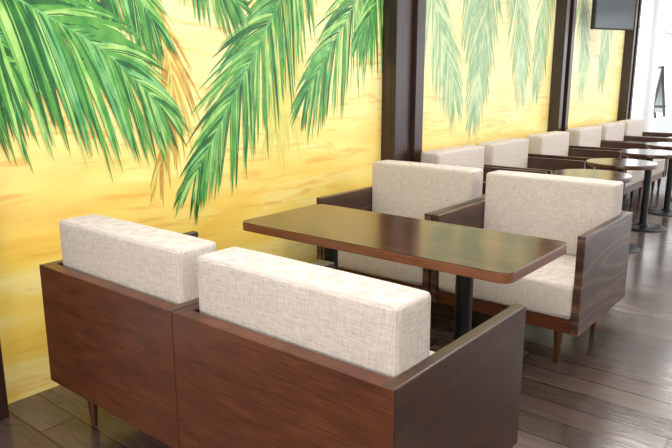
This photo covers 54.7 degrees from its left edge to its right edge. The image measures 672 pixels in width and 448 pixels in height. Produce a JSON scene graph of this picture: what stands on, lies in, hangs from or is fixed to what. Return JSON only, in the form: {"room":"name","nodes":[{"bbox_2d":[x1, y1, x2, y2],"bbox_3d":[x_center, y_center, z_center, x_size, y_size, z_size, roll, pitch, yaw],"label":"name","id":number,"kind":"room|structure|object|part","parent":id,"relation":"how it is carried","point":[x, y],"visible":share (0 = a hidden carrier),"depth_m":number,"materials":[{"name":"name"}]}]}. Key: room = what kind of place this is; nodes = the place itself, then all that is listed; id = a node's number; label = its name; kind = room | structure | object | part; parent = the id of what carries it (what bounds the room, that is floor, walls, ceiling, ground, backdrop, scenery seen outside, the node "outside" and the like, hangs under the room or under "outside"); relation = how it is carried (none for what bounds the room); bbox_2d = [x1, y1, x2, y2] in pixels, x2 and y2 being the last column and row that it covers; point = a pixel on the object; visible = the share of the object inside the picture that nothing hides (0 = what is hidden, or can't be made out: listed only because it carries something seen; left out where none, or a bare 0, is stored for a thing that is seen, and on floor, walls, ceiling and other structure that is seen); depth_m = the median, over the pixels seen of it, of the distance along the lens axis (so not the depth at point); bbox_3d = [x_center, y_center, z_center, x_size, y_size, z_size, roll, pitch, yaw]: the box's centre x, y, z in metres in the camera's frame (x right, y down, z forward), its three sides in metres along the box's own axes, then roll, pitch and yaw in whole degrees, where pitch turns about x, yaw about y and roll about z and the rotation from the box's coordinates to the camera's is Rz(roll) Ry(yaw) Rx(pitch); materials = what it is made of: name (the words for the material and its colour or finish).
{"room":"eatery","nodes":[
{"label":"eatery","id":0,"kind":"room"},
{"bbox_2d":[0,176,671,447],"bbox_3d":[5.018,0.445,4.829,8.060,0.100,20.500,10,16,38],"label":"floor","id":1,"kind":"structure","parent":0,"point":[610,386],"depth_m":3.08,"materials":[{"name":"brown wood"}]},
{"bbox_2d":[39,214,325,447],"bbox_3d":[-0.615,0.411,2.698,0.856,0.889,0.780,10,16,38],"label":"armchair","id":2,"kind":"object","parent":1,"relation":"on","point":[115,289],"visible":0.54,"depth_m":2.34,"materials":[{"name":"brown wood"}]},
{"bbox_3d":[-1.027,0.742,2.740,0.048,0.225,0.048,10,16,38],"label":"leg","id":3,"kind":"part","parent":2,"relation":"part of","materials":[{"name":"brown wood"}]},
{"bbox_3d":[-0.843,0.461,2.422,0.778,0.501,0.045,10,16,38],"label":"panel","id":4,"kind":"part","parent":2,"relation":"part of","materials":[{"name":"brown wood"}]},
{"bbox_3d":[-0.930,0.344,2.948,0.040,0.501,0.770,10,16,38],"label":"arm panel","id":5,"kind":"part","parent":2,"relation":"part of","materials":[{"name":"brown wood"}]},
{"bbox_2d":[59,214,215,304],"bbox_3d":[-0.762,0.228,2.472,0.782,0.434,0.179,10,16,38],"label":"cushion","id":6,"kind":"object","parent":2,"relation":"on","point":[161,264],"depth_m":2.32,"materials":[{"name":"fabric"}]},
{"bbox_3d":[-0.298,0.456,2.445,0.040,0.501,0.770,10,16,38],"label":"arm panel","id":7,"kind":"part","parent":2,"relation":"part of","materials":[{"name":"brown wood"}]},
{"bbox_2d":[172,247,525,447],"bbox_3d":[0.052,0.529,2.168,0.856,0.889,0.780,10,16,38],"label":"armchair","id":8,"kind":"object","parent":1,"relation":"on","point":[274,351],"visible":1,"depth_m":1.83,"materials":[{"name":"brown wood"}]},
{"bbox_3d":[-0.264,0.462,2.418,0.040,0.501,0.770,10,16,38],"label":"arm panel","id":9,"kind":"part","parent":8,"relation":"part of","materials":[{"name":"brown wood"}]},
{"bbox_3d":[-0.177,0.579,1.892,0.778,0.501,0.045,10,16,38],"label":"panel","id":10,"kind":"part","parent":8,"relation":"part of","materials":[{"name":"brown wood"}]},
{"bbox_2d":[197,247,430,378],"bbox_3d":[-0.096,0.346,1.942,0.782,0.434,0.179,10,16,38],"label":"cushion","id":11,"kind":"object","parent":8,"relation":"on","point":[381,327],"depth_m":1.78,"materials":[{"name":"fabric"}]},
{"bbox_3d":[0.369,0.574,1.914,0.040,0.501,0.770,10,16,38],"label":"arm panel","id":12,"kind":"part","parent":8,"relation":"part of","materials":[{"name":"brown wood"}]},
{"bbox_2d":[316,160,484,292],"bbox_3d":[0.442,0.081,4.190,0.834,0.889,0.780,10,16,38],"label":"armchair","id":13,"kind":"object","parent":1,"relation":"on","point":[418,190],"visible":0.29,"depth_m":4.16,"materials":[{"name":"beige fabric"}]},
{"bbox_3d":[0.134,0.016,4.432,0.040,0.501,0.770,10,16,38],"label":"arm panel","id":14,"kind":"part","parent":13,"relation":"part of","materials":[{"name":"brown wood"}]},
{"bbox_3d":[0.213,0.341,3.960,0.754,0.070,0.023,10,16,38],"label":"rail","id":15,"kind":"part","parent":13,"relation":"part of","materials":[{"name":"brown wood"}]},
{"bbox_2d":[338,250,422,285],"bbox_3d":[0.427,0.161,4.189,0.762,0.194,0.732,10,16,38],"label":"seat cushion","id":16,"kind":"object","parent":13,"relation":"on","point":[385,270],"depth_m":3.87,"materials":[{"name":"fabric"}]},
{"bbox_2d":[372,160,482,219],"bbox_3d":[0.590,-0.181,4.318,0.760,0.434,0.179,10,16,38],"label":"cushion","id":17,"kind":"object","parent":13,"relation":"on","point":[399,188],"depth_m":4.23,"materials":[{"name":"fabric"}]},
{"bbox_3d":[0.749,0.124,3.942,0.040,0.501,0.770,10,16,38],"label":"arm panel","id":18,"kind":"part","parent":13,"relation":"part of","materials":[{"name":"brown wood"}]},
{"bbox_2d":[243,204,566,340],"bbox_3d":[0.263,0.399,3.077,1.420,0.750,0.615,10,16,38],"label":"dining table","id":19,"kind":"object","parent":1,"relation":"on","point":[468,253],"visible":0.55,"depth_m":2.82,"materials":[{"name":"brown wood"}]},
{"bbox_2d":[421,145,546,193],"bbox_3d":[1.141,-0.149,5.226,0.780,0.889,0.846,10,16,38],"label":"armchair","id":20,"kind":"object","parent":1,"relation":"on","point":[472,156],"visible":0.15,"depth_m":5.25,"materials":[{"name":"beige fabric"}]},
{"bbox_2d":[421,145,484,171],"bbox_3d":[0.960,-0.403,5.321,0.179,0.434,0.772,10,16,38],"label":"cushion","id":21,"kind":"object","parent":20,"relation":"on","point":[472,156],"depth_m":5.19,"materials":[{"name":"fabric"}]},
{"bbox_3d":[0.887,-0.092,4.918,0.770,0.501,0.040,10,16,38],"label":"arm panel","id":22,"kind":"part","parent":20,"relation":"part of","materials":[{"name":"brown wood"}]},
{"bbox_3d":[1.396,-0.227,5.528,0.770,0.501,0.040,10,16,38],"label":"arm panel","id":23,"kind":"part","parent":20,"relation":"part of","materials":[{"name":"brown wood"}]},
{"bbox_2d":[430,170,632,362],"bbox_3d":[1.098,0.196,3.667,0.834,0.889,0.780,10,16,38],"label":"armchair","id":24,"kind":"object","parent":1,"relation":"on","point":[571,292],"visible":0.66,"depth_m":3.54,"materials":[{"name":"beige fabric"}]},
{"bbox_3d":[0.790,0.132,3.909,0.040,0.501,0.770,10,16,38],"label":"arm panel","id":25,"kind":"part","parent":24,"relation":"part of","materials":[{"name":"brown wood"}]},
{"bbox_3d":[0.869,0.457,3.438,0.754,0.070,0.023,10,16,38],"label":"rail","id":26,"kind":"part","parent":24,"relation":"part of","materials":[{"name":"brown wood"}]},
{"bbox_2d":[438,254,575,319],"bbox_3d":[1.083,0.277,3.666,0.762,0.194,0.732,10,16,38],"label":"seat cushion","id":27,"kind":"object","parent":24,"relation":"on","point":[548,292],"depth_m":3.31,"materials":[{"name":"fabric"}]},
{"bbox_2d":[483,170,623,255],"bbox_3d":[1.246,-0.065,3.795,0.760,0.434,0.179,10,16,38],"label":"cushion","id":28,"kind":"object","parent":24,"relation":"on","point":[555,207],"depth_m":3.70,"materials":[{"name":"fabric"}]},
{"bbox_3d":[1.142,0.608,3.345,0.048,0.225,0.048,10,16,38],"label":"leg","id":29,"kind":"part","parent":24,"relation":"part of","materials":[{"name":"brown wood"}]},
{"bbox_3d":[1.502,0.512,3.776,0.048,0.225,0.048,10,16,38],"label":"leg","id":30,"kind":"part","parent":24,"relation":"part of","materials":[{"name":"brown wood"}]},
{"bbox_3d":[1.405,0.240,3.419,0.040,0.501,0.770,10,16,38],"label":"arm panel","id":31,"kind":"part","parent":24,"relation":"part of","materials":[{"name":"brown wood"}]},
{"bbox_2d":[477,138,585,173],"bbox_3d":[1.722,-0.303,5.922,0.780,0.889,0.846,10,16,38],"label":"armchair","id":32,"kind":"object","parent":1,"relation":"on","point":[512,153],"visible":0.2,"depth_m":5.97,"materials":[{"name":"beige fabric"}]},
{"bbox_2d":[477,138,528,167],"bbox_3d":[1.541,-0.557,6.017,0.179,0.434,0.772,10,16,38],"label":"cushion","id":33,"kind":"object","parent":32,"relation":"on","point":[512,152],"depth_m":5.88,"materials":[{"name":"fabric"}]},
{"bbox_3d":[1.468,-0.246,5.614,0.770,0.501,0.040,10,16,38],"label":"arm panel","id":34,"kind":"part","parent":32,"relation":"part of","materials":[{"name":"brown wood"}]},
{"bbox_3d":[1.978,-0.382,6.224,0.770,0.501,0.040,10,16,38],"label":"arm panel","id":35,"kind":"part","parent":32,"relation":"part of","materials":[{"name":"brown wood"}]},
{"bbox_2d":[527,131,620,170],"bbox_3d":[2.405,-0.485,6.739,0.780,0.889,0.846,10,16,38],"label":"armchair","id":36,"kind":"object","parent":1,"relation":"on","point":[553,144],"visible":0.17,"depth_m":6.73,"materials":[{"name":"beige fabric"}]},
{"bbox_2d":[527,131,569,155],"bbox_3d":[2.224,-0.739,6.834,0.179,0.434,0.772,10,16,38],"label":"cushion","id":37,"kind":"object","parent":36,"relation":"on","point":[553,142],"depth_m":6.65,"materials":[{"name":"fabric"}]},
{"bbox_3d":[2.151,-0.428,6.431,0.770,0.501,0.040,10,16,38],"label":"arm panel","id":38,"kind":"part","parent":36,"relation":"part of","materials":[{"name":"brown wood"}]},
{"bbox_3d":[2.660,-0.563,7.041,0.770,0.501,0.040,10,16,38],"label":"arm panel","id":39,"kind":"part","parent":36,"relation":"part of","materials":[{"name":"brown wood"}]},
{"bbox_2d":[550,169,632,182],"bbox_3d":[1.888,-0.005,4.898,0.570,0.750,0.570,10,16,38],"label":"round cafe table","id":40,"kind":"object","parent":1,"relation":"on","point":[585,173],"visible":0.34,"depth_m":4.79,"materials":[{"name":"brown wood"}]},
{"bbox_2d":[566,126,648,203],"bbox_3d":[3.087,-0.666,7.556,0.780,0.889,0.846,10,16,38],"label":"armchair","id":41,"kind":"object","parent":1,"relation":"on","point":[585,137],"visible":0.35,"depth_m":7.47,"materials":[{"name":"beige fabric"}]},
{"bbox_2d":[566,126,601,146],"bbox_3d":[2.907,-0.920,7.651,0.179,0.434,0.772,10,16,38],"label":"cushion","id":42,"kind":"object","parent":41,"relation":"on","point":[590,136],"depth_m":7.45,"materials":[{"name":"fabric"}]},
{"bbox_3d":[2.834,-0.609,7.248,0.770,0.501,0.040,10,16,38],"label":"arm panel","id":43,"kind":"part","parent":41,"relation":"part of","materials":[{"name":"brown wood"}]},
{"bbox_3d":[3.343,-0.744,7.858,0.770,0.501,0.040,10,16,38],"label":"arm panel","id":44,"kind":"part","parent":41,"relation":"part of","materials":[{"name":"brown wood"}]},
{"bbox_3d":[3.496,-0.352,7.675,0.048,0.225,0.048,10,16,38],"label":"leg","id":45,"kind":"part","parent":41,"relation":"part of","materials":[{"name":"brown wood"}]},
{"bbox_3d":[3.369,-0.416,7.377,0.023,0.070,0.766,10,16,38],"label":"rail","id":46,"kind":"part","parent":41,"relation":"part of","materials":[{"name":"brown wood"}]},
{"bbox_2d":[625,170,644,187],"bbox_3d":[3.106,-0.586,7.559,0.732,0.194,0.774,10,16,38],"label":"seat cushion","id":47,"kind":"object","parent":41,"relation":"on","point":[638,175],"depth_m":7.34,"materials":[{"name":"fabric"}]},
{"bbox_2d":[586,158,658,252],"bbox_3d":[2.426,-0.162,5.604,0.570,0.750,0.570,10,16,38],"label":"round cafe table","id":48,"kind":"object","parent":1,"relation":"on","point":[618,164],"visible":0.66,"depth_m":5.42,"materials":[{"name":"brown wood"}]},
{"bbox_2d":[593,122,668,199],"bbox_3d":[3.682,-0.823,8.268,0.780,0.889,0.846,10,16,38],"label":"armchair","id":49,"kind":"object","parent":1,"relation":"on","point":[611,131],"visible":0.34,"depth_m":8.26,"materials":[{"name":"beige fabric"}]},
{"bbox_2d":[593,122,624,140],"bbox_3d":[3.501,-1.077,8.362,0.179,0.434,0.772,10,16,38],"label":"cushion","id":50,"kind":"object","parent":49,"relation":"on","point":[614,131],"depth_m":8.21,"materials":[{"name":"fabric"}]},
{"bbox_3d":[3.428,-0.766,7.960,0.770,0.501,0.040,10,16,38],"label":"arm panel","id":51,"kind":"part","parent":49,"relation":"part of","materials":[{"name":"brown wood"}]},
{"bbox_3d":[3.717,-0.411,7.940,0.048,0.225,0.048,10,16,38],"label":"leg","id":52,"kind":"part","parent":49,"relation":"part of","materials":[{"name":"brown wood"}]},
{"bbox_3d":[3.937,-0.902,8.569,0.770,0.501,0.040,10,16,38],"label":"arm panel","id":53,"kind":"part","parent":49,"relation":"part of","materials":[{"name":"brown wood"}]},
{"bbox_3d":[4.090,-0.510,8.386,0.048,0.225,0.048,10,16,38],"label":"leg","id":54,"kind":"part","parent":49,"relation":"part of","materials":[{"name":"brown wood"}]},
{"bbox_3d":[3.963,-0.574,8.088,0.023,0.070,0.766,10,16,38],"label":"rail","id":55,"kind":"part","parent":49,"relation":"part of","materials":[{"name":"brown wood"}]},
{"bbox_2d":[651,159,664,176],"bbox_3d":[3.700,-0.744,8.270,0.732,0.194,0.774,10,16,38],"label":"seat cushion","id":56,"kind":"object","parent":49,"relation":"on","point":[660,171],"depth_m":8.13,"materials":[{"name":"fabric"}]},
{"bbox_2d":[616,119,671,189],"bbox_3d":[4.250,-0.974,8.948,0.780,0.889,0.846,10,16,38],"label":"armchair","id":57,"kind":"object","parent":1,"relation":"on","point":[633,127],"visible":0.26,"depth_m":8.93,"materials":[{"name":"beige fabric"}]},
{"bbox_2d":[616,119,643,135],"bbox_3d":[4.069,-1.228,9.043,0.179,0.434,0.772,10,16,38],"label":"cushion","id":58,"kind":"object","parent":57,"relation":"on","point":[633,127],"depth_m":8.90,"materials":[{"name":"fabric"}]},
{"bbox_3d":[3.997,-0.917,8.640,0.770,0.501,0.040,10,16,38],"label":"arm panel","id":59,"kind":"part","parent":57,"relation":"part of","materials":[{"name":"brown wood"}]},
{"bbox_3d":[4.506,-1.053,9.250,0.770,0.501,0.040,10,16,38],"label":"arm panel","id":60,"kind":"part","parent":57,"relation":"part of","materials":[{"name":"brown wood"}]},
{"bbox_3d":[4.286,-0.562,8.621,0.048,0.225,0.048,10,16,38],"label":"leg","id":61,"kind":"part","parent":57,"relation":"part of","materials":[{"name":"brown wood"}]},
{"bbox_2d":[618,149,671,231],"bbox_3d":[3.042,-0.332,6.373,0.570,0.750,0.570,10,16,38],"label":"round cafe table","id":62,"kind":"object","parent":1,"relation":"on","point":[642,225],"visible":0.93,"depth_m":6.33,"materials":[{"name":"brown wood"}]},
{"bbox_3d":[3.042,-0.320,6.375,0.066,0.685,0.066,10,16,38],"label":"stem","id":63,"kind":"part","parent":62,"relation":"part of","materials":[{"name":"black metal"}]},
{"bbox_2d":[640,0,664,131],"bbox_3d":[4.727,-2.281,9.741,0.240,3.098,0.240,10,16,38],"label":"column","id":64,"kind":"structure","parent":1,"relation":"on","point":[657,10],"depth_m":9.66,"materials":[{"name":"white paint"}]},
{"bbox_2d":[645,142,671,215],"bbox_3d":[3.643,-0.491,7.091,0.570,0.750,0.570,10,16,38],"label":"round cafe table","id":65,"kind":"object","parent":1,"relation":"on","point":[665,211],"visible":0.95,"depth_m":7.08,"materials":[{"name":"brown wood"}]},
{"bbox_3d":[3.643,-0.479,7.094,0.066,0.685,0.066,10,16,38],"label":"stem","id":66,"kind":"part","parent":65,"relation":"part of","materials":[{"name":"black metal"}]},
{"bbox_2d":[651,116,671,132],"bbox_3d":[6.397,-1.681,12.458,0.180,0.750,6.500,10,16,38],"label":"sill","id":67,"kind":"structure","parent":0,"point":[662,124],"depth_m":11.61,"materials":[{"name":"white paint"}]},
{"bbox_3d":[6.397,-3.097,12.144,0.100,2.150,0.070,10,16,38],"label":"mullion","id":68,"kind":"object","parent":67,"relation":"on","visible":0},
{"bbox_2d":[640,25,671,35],"bbox_3d":[6.397,-3.487,12.057,0.070,0.050,6.500,10,16,38],"label":"transom","id":69,"kind":"object","parent":68,"relation":"attached to","point":[642,27],"depth_m":10.38,"materials":[{"name":"white paint"}]},
{"bbox_3d":[5.018,-2.679,4.136,8.060,0.100,20.500,10,16,38],"label":"ceiling","id":70,"kind":"structure","parent":0,"visible":0},
{"bbox_2d":[590,0,635,30],"bbox_3d":[3.238,-2.854,7.697,0.620,1.080,0.274,-5,14,-22],"label":"television","id":71,"kind":"object","parent":70,"relation":"hanging from","point":[606,14],"visible":1,"depth_m":7.64,"materials":[{"name":"black metal"}]},
{"bbox_3d":[-0.082,-1.109,4.449,0.200,3.100,14.000,10,16,38],"label":"wall","id":72,"kind":"structure","parent":0,"visible":0},
{"bbox_2d":[0,341,8,419],"bbox_3d":[-1.476,-0.665,2.444,0.035,3.100,0.144,10,16,38],"label":"fillet","id":73,"kind":"object","parent":72,"relation":"attached to","point":[4,410],"visible":1,"depth_m":2.79,"materials":[{"name":"brown wood"}]},
{"bbox_2d":[0,0,382,403],"bbox_3d":[-0.588,-0.937,3.674,0.019,3.100,2.930,10,16,38],"label":"mural","id":74,"kind":"object","parent":72,"relation":"attached to","point":[207,118],"visible":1,"depth_m":3.40,"materials":[{"name":"paint"}]},
{"bbox_2d":[381,0,413,161],"bbox_3d":[0.493,-1.210,4.904,0.100,3.100,0.390,10,16,38],"label":"trim","id":75,"kind":"structure","parent":72,"relation":"attached to","point":[387,53],"depth_m":4.84,"materials":[{"name":"brown wood"}]},
{"bbox_2d":[391,0,405,160],"bbox_3d":[0.459,-1.178,4.760,0.035,3.100,0.117,10,16,38],"label":"fillet","id":76,"kind":"object","parent":72,"relation":"attached to","point":[399,6],"visible":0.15,"depth_m":4.76,"materials":[{"name":"brown wood"}]},
{"bbox_2d":[410,0,425,162],"bbox_3d":[0.631,-1.224,4.966,0.035,3.100,0.117,10,16,38],"label":"fillet","id":77,"kind":"object","parent":72,"relation":"attached to","point":[419,5],"visible":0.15,"depth_m":4.97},
{"bbox_2d":[422,0,555,151],"bbox_3d":[1.493,-1.490,6.168,0.015,3.100,2.880,10,16,38],"label":"mural","id":78,"kind":"object","parent":72,"relation":"attached to","point":[488,63],"visible":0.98,"depth_m":6.05,"materials":[{"name":"paint"}]},
{"bbox_2d":[547,0,571,131],"bbox_3d":[2.531,-1.751,7.344,0.100,3.100,0.300,10,16,38],"label":"trim","id":79,"kind":"structure","parent":72,"relation":"attached to","point":[559,3],"depth_m":7.23,"materials":[{"name":"brown wood"}]},
{"bbox_2d":[555,0,570,130],"bbox_3d":[2.517,-1.724,7.223,0.035,3.100,0.090,10,16,38],"label":"fillet","id":80,"kind":"object","parent":72,"relation":"attached to","point":[566,2],"visible":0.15,"depth_m":7.19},
{"bbox_2d":[562,0,576,130],"bbox_3d":[2.650,-1.760,7.382,0.035,3.100,0.090,10,16,38],"label":"fillet","id":81,"kind":"object","parent":72,"relation":"attached to","point":[573,2],"visible":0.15,"depth_m":7.35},
{"bbox_2d":[568,0,624,128],"bbox_3d":[3.319,-1.975,8.355,0.014,3.100,2.300,10,16,38],"label":"mural","id":82,"kind":"object","parent":72,"relation":"attached to","point":[597,54],"visible":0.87,"depth_m":8.35,"materials":[{"name":"paint"}]},
{"bbox_2d":[617,31,631,120],"bbox_3d":[4.159,-2.183,9.293,0.100,3.100,0.250,10,16,38],"label":"trim","id":83,"kind":"structure","parent":72,"relation":"attached to","point":[627,41],"depth_m":9.21,"materials":[{"name":"brown wood"}]},
{"bbox_2d":[624,0,638,119],"bbox_3d":[4.155,-2.159,9.185,0.035,3.100,0.075,10,16,38],"label":"fillet","id":84,"kind":"object","parent":72,"relation":"attached to","point":[633,35],"visible":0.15,"depth_m":9.14,"materials":[{"name":"brown wood"}]},
{"bbox_2d":[628,0,641,118],"bbox_3d":[4.266,-2.188,9.317,0.035,3.100,0.075,10,16,38],"label":"fillet","id":85,"kind":"object","parent":72,"relation":"attached to","point":[640,1],"visible":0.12,"depth_m":9.26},
{"label":"outside","id":86,"kind":"structure","parent":0,"visible":0},
{"bbox_2d":[631,108,668,118],"bbox_3d":[6.524,-1.157,12.798,54.000,0.180,52.000,10,16,38],"label":"ground","id":87,"kind":"structure","parent":86,"point":[636,112],"depth_m":29.82,"materials":[{"name":"grey"}]},
{"bbox_2d":[640,66,665,117],"bbox_3d":[6.515,-2.304,13.344,0.544,1.828,0.420,0,13,-1],"label":"sign","id":88,"kind":"object","parent":87,"relation":"on","point":[659,104],"visible":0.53,"depth_m":13.10,"materials":[{"name":"grey metal"}]},
{"bbox_3d":[6.393,-2.253,13.159,0.040,1.820,0.040,8,12,-2],"label":"frame","id":89,"kind":"part","parent":88,"relation":"part of","materials":[{"name":"grey metal"}]},
{"bbox_3d":[6.643,-2.253,13.162,0.040,1.820,0.040,-8,12,1],"label":"frame","id":90,"kind":"part","parent":88,"relation":"part of","materials":[{"name":"grey metal"}]}
]}

